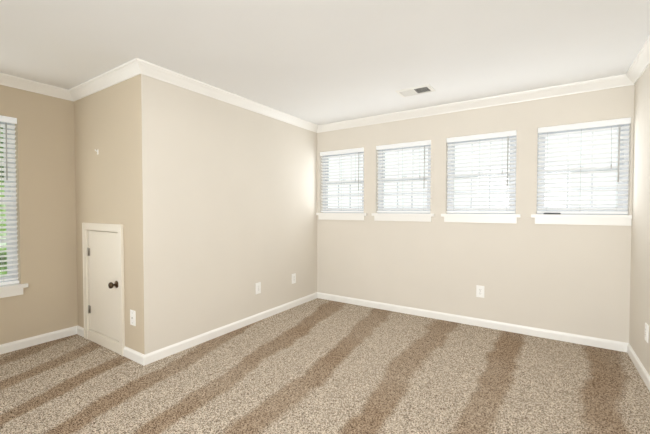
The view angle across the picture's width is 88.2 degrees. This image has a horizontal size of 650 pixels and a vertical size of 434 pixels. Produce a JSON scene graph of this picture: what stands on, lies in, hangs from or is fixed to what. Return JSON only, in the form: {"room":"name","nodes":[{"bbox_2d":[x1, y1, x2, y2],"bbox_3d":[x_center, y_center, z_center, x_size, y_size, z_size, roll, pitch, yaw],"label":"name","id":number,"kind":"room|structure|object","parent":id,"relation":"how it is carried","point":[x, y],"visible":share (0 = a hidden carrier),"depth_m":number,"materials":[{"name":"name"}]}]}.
{"room":"empty bedroom","nodes":[
{"label":"empty bedroom","id":0,"kind":"room"},
{"bbox_2d":[0,85,77,344],"bbox_3d":[-3.475,0.002,2.041,0.140,2.425,3.580,1,2,33],"label":"wall","id":1,"kind":"structure","parent":0,"point":[45,302],"depth_m":3.16,"materials":[{"name":"beige paint"}]},
{"bbox_2d":[0,115,27,297],"bbox_3d":[-3.056,-0.084,2.663,0.178,1.587,1.015,1,2,33],"label":"nook window","id":2,"kind":"structure","parent":1,"relation":"in","point":[10,285],"depth_m":3.00,"materials":[{"name":"white plastic"}]},
{"bbox_2d":[0,73,71,100],"bbox_3d":[-3.364,-1.167,1.995,0.068,0.085,3.210,1,2,33],"label":"crown molding","id":3,"kind":"structure","parent":1,"relation":"attached to","point":[5,79],"depth_m":3.06,"materials":[{"name":"white paint"}]},
{"bbox_2d":[0,325,79,353],"bbox_3d":[-3.402,1.174,2.038,0.014,0.082,3.270,1,2,33],"label":"baseboard","id":4,"kind":"structure","parent":1,"relation":"attached to","point":[39,339],"depth_m":3.13,"materials":[{"name":"white paint"}]},
{"bbox_2d":[74,78,134,349],"bbox_3d":[-2.009,-0.023,3.136,1.113,2.425,0.140,1,2,33],"label":"wall","id":5,"kind":"structure","parent":0,"point":[103,123],"depth_m":3.00,"materials":[{"name":"beige paint"}]},
{"bbox_2d":[68,62,136,100],"bbox_3d":[-1.979,-1.189,2.966,1.140,0.085,0.068,1,2,33],"label":"crown molding","id":6,"kind":"structure","parent":5,"relation":"attached to","point":[119,74],"depth_m":2.96,"materials":[{"name":"white paint"}]},
{"bbox_2d":[82,223,124,355],"bbox_3d":[-2.017,0.625,3.117,0.750,1.132,0.197,1,2,33],"label":"access door","id":7,"kind":"structure","parent":5,"relation":"in","point":[103,280],"depth_m":3.08,"materials":[{"name":"white paint"}]},
{"bbox_2d":[123,346,139,363],"bbox_3d":[-1.608,1.157,2.807,0.287,0.082,0.014,1,2,33],"label":"baseboard","id":8,"kind":"structure","parent":5,"relation":"attached to","point":[129,353],"depth_m":2.81,"materials":[{"name":"white paint"}]},
{"bbox_2d":[130,310,135,325],"bbox_3d":[-1.610,0.844,2.804,0.079,0.126,0.012,1,2,33],"label":"jack","id":9,"kind":"object","parent":5,"relation":"attached to","point":[133,317],"visible":1,"depth_m":2.80,"materials":[{"name":"white plastic"}]},
{"bbox_2d":[132,74,316,354],"bbox_3d":[-0.847,-0.037,3.767,0.140,2.425,2.469,1,2,33],"label":"wall","id":10,"kind":"structure","parent":0,"point":[225,205],"depth_m":3.26,"materials":[{"name":"beige paint"}]},
{"bbox_2d":[128,58,319,132],"bbox_3d":[-0.797,-1.204,3.625,0.068,0.085,2.468,1,2,33],"label":"crown molding","id":11,"kind":"structure","parent":10,"relation":"attached to","point":[138,66],"depth_m":3.18,"materials":[{"name":"white paint"}]},
{"bbox_2d":[140,293,315,365],"bbox_3d":[-0.798,1.136,3.729,0.014,0.082,2.444,1,2,33],"label":"baseboard","id":12,"kind":"structure","parent":10,"relation":"attached to","point":[143,359],"depth_m":3.30,"materials":[{"name":"white paint"}]},
{"bbox_2d":[255,282,260,293],"bbox_3d":[-0.754,0.805,3.791,0.009,0.126,0.079,1,2,33],"label":"outlet","id":13,"kind":"object","parent":10,"relation":"attached to","point":[258,287],"visible":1,"depth_m":3.79,"materials":[{"name":"white plastic"}]},
{"bbox_2d":[292,273,295,283],"bbox_3d":[-0.402,0.795,4.329,0.009,0.126,0.079,1,2,33],"label":"outlet","id":14,"kind":"object","parent":10,"relation":"attached to","point":[293,278],"visible":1,"depth_m":4.33,"materials":[{"name":"white plastic"}]},
{"bbox_2d":[0,298,649,433],"bbox_3d":[-0.819,1.280,1.806,4.873,0.120,6.049,1,2,33],"label":"floor","id":15,"kind":"structure","parent":0,"point":[319,366],"depth_m":2.43,"materials":[{"name":"beige carpet"}]},
{"bbox_2d":[0,0,649,124],"bbox_3d":[-0.819,-1.264,1.748,4.873,0.120,6.049,1,2,33],"label":"ceiling","id":16,"kind":"structure","parent":0,"point":[319,62],"depth_m":2.38,"materials":[{"name":"white paint"}]},
{"bbox_2d":[395,84,434,96],"bbox_3d":[0.886,-1.234,3.292,0.335,0.010,0.215,1,2,33],"label":"ceiling vent","id":17,"kind":"object","parent":16,"relation":"in","point":[422,89],"visible":1,"depth_m":3.28,"materials":[{"name":"white metal"}]},
{"bbox_2d":[317,85,633,342],"bbox_3d":[1.323,-0.040,3.905,3.620,2.425,0.140,1,2,33],"label":"wall","id":18,"kind":"structure","parent":0,"point":[525,270],"depth_m":3.54,"materials":[{"name":"beige paint"}]},
{"bbox_2d":[316,147,366,219],"bbox_3d":[0.248,-0.435,4.589,0.778,0.947,0.178,1,2,33],"label":"window","id":19,"kind":"structure","parent":18,"relation":"in","point":[345,213],"depth_m":4.57,"materials":[{"name":"white plastic"}]},
{"bbox_2d":[372,140,433,221],"bbox_3d":[0.967,-0.424,4.119,0.780,0.947,0.178,1,2,33],"label":"window","id":20,"kind":"structure","parent":18,"relation":"in","point":[418,214],"depth_m":4.09,"materials":[{"name":"white plastic"}]},
{"bbox_2d":[316,292,623,351],"bbox_3d":[1.268,1.132,3.876,3.307,0.082,0.014,1,2,33],"label":"baseboard","id":21,"kind":"structure","parent":18,"relation":"attached to","point":[549,334],"depth_m":3.57,"materials":[{"name":"white paint"}]},
{"bbox_2d":[320,74,623,131],"bbox_3d":[1.228,-1.208,3.817,3.247,0.085,0.068,1,2,33],"label":"crown molding","id":22,"kind":"structure","parent":18,"relation":"attached to","point":[613,81],"depth_m":3.49,"materials":[{"name":"white paint"}]},
{"bbox_2d":[476,285,483,297],"bbox_3d":[1.671,0.802,3.607,0.079,0.126,0.009,1,2,33],"label":"outlet","id":23,"kind":"object","parent":18,"relation":"attached to","point":[479,291],"visible":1,"depth_m":3.61,"materials":[{"name":"white plastic"}]},
{"bbox_2d":[441,130,520,222],"bbox_3d":[1.687,-0.413,3.647,0.780,0.947,0.178,1,2,33],"label":"window","id":24,"kind":"structure","parent":18,"relation":"in","point":[488,214],"depth_m":3.61,"materials":[{"name":"white plastic"}]},
{"bbox_2d":[531,117,631,225],"bbox_3d":[2.401,-0.403,3.180,0.748,0.947,0.178,1,2,33],"label":"window","id":25,"kind":"structure","parent":18,"relation":"in","point":[618,215],"depth_m":3.13,"materials":[{"name":"white plastic"}]},
{"bbox_2d":[629,64,649,374],"bbox_3d":[1.160,0.038,0.481,0.140,2.425,5.769,1,2,33],"label":"wall","id":26,"kind":"structure","parent":0,"point":[640,282],"depth_m":2.64,"materials":[{"name":"beige paint"}]},
{"bbox_2d":[624,342,649,390],"bbox_3d":[1.096,1.208,0.550,0.014,0.082,5.769,1,2,33],"label":"baseboard","id":27,"kind":"structure","parent":26,"relation":"attached to","point":[639,366],"depth_m":2.62,"materials":[{"name":"white paint"}]},
{"bbox_2d":[624,35,649,85],"bbox_3d":[1.074,-1.133,0.511,0.068,0.085,5.769,1,2,33],"label":"crown molding","id":28,"kind":"structure","parent":26,"relation":"attached to","point":[641,62],"depth_m":2.61,"materials":[{"name":"white paint"}]},
{"bbox_2d":[645,323,648,342],"bbox_3d":[2.350,0.846,2.452,0.009,0.126,0.079,1,2,33],"label":"outlet","id":29,"kind":"object","parent":26,"relation":"attached to","point":[646,331],"visible":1,"depth_m":2.44,"materials":[{"name":"white plastic"}]},
{"label":"outside","id":30,"kind":"structure","parent":0,"visible":0},
{"bbox_2d":[0,127,6,276],"bbox_3d":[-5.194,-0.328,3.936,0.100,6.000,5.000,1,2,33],"label":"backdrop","id":31,"kind":"structure","parent":30,"point":[1,249],"depth_m":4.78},
{"bbox_2d":[328,130,617,207],"bbox_3d":[2.684,-1.361,5.351,10.000,7.000,0.100,1,2,33],"label":"sky","id":32,"kind":"structure","parent":30,"point":[573,193],"depth_m":5.32,"materials":[{"name":"white"}]}
]}

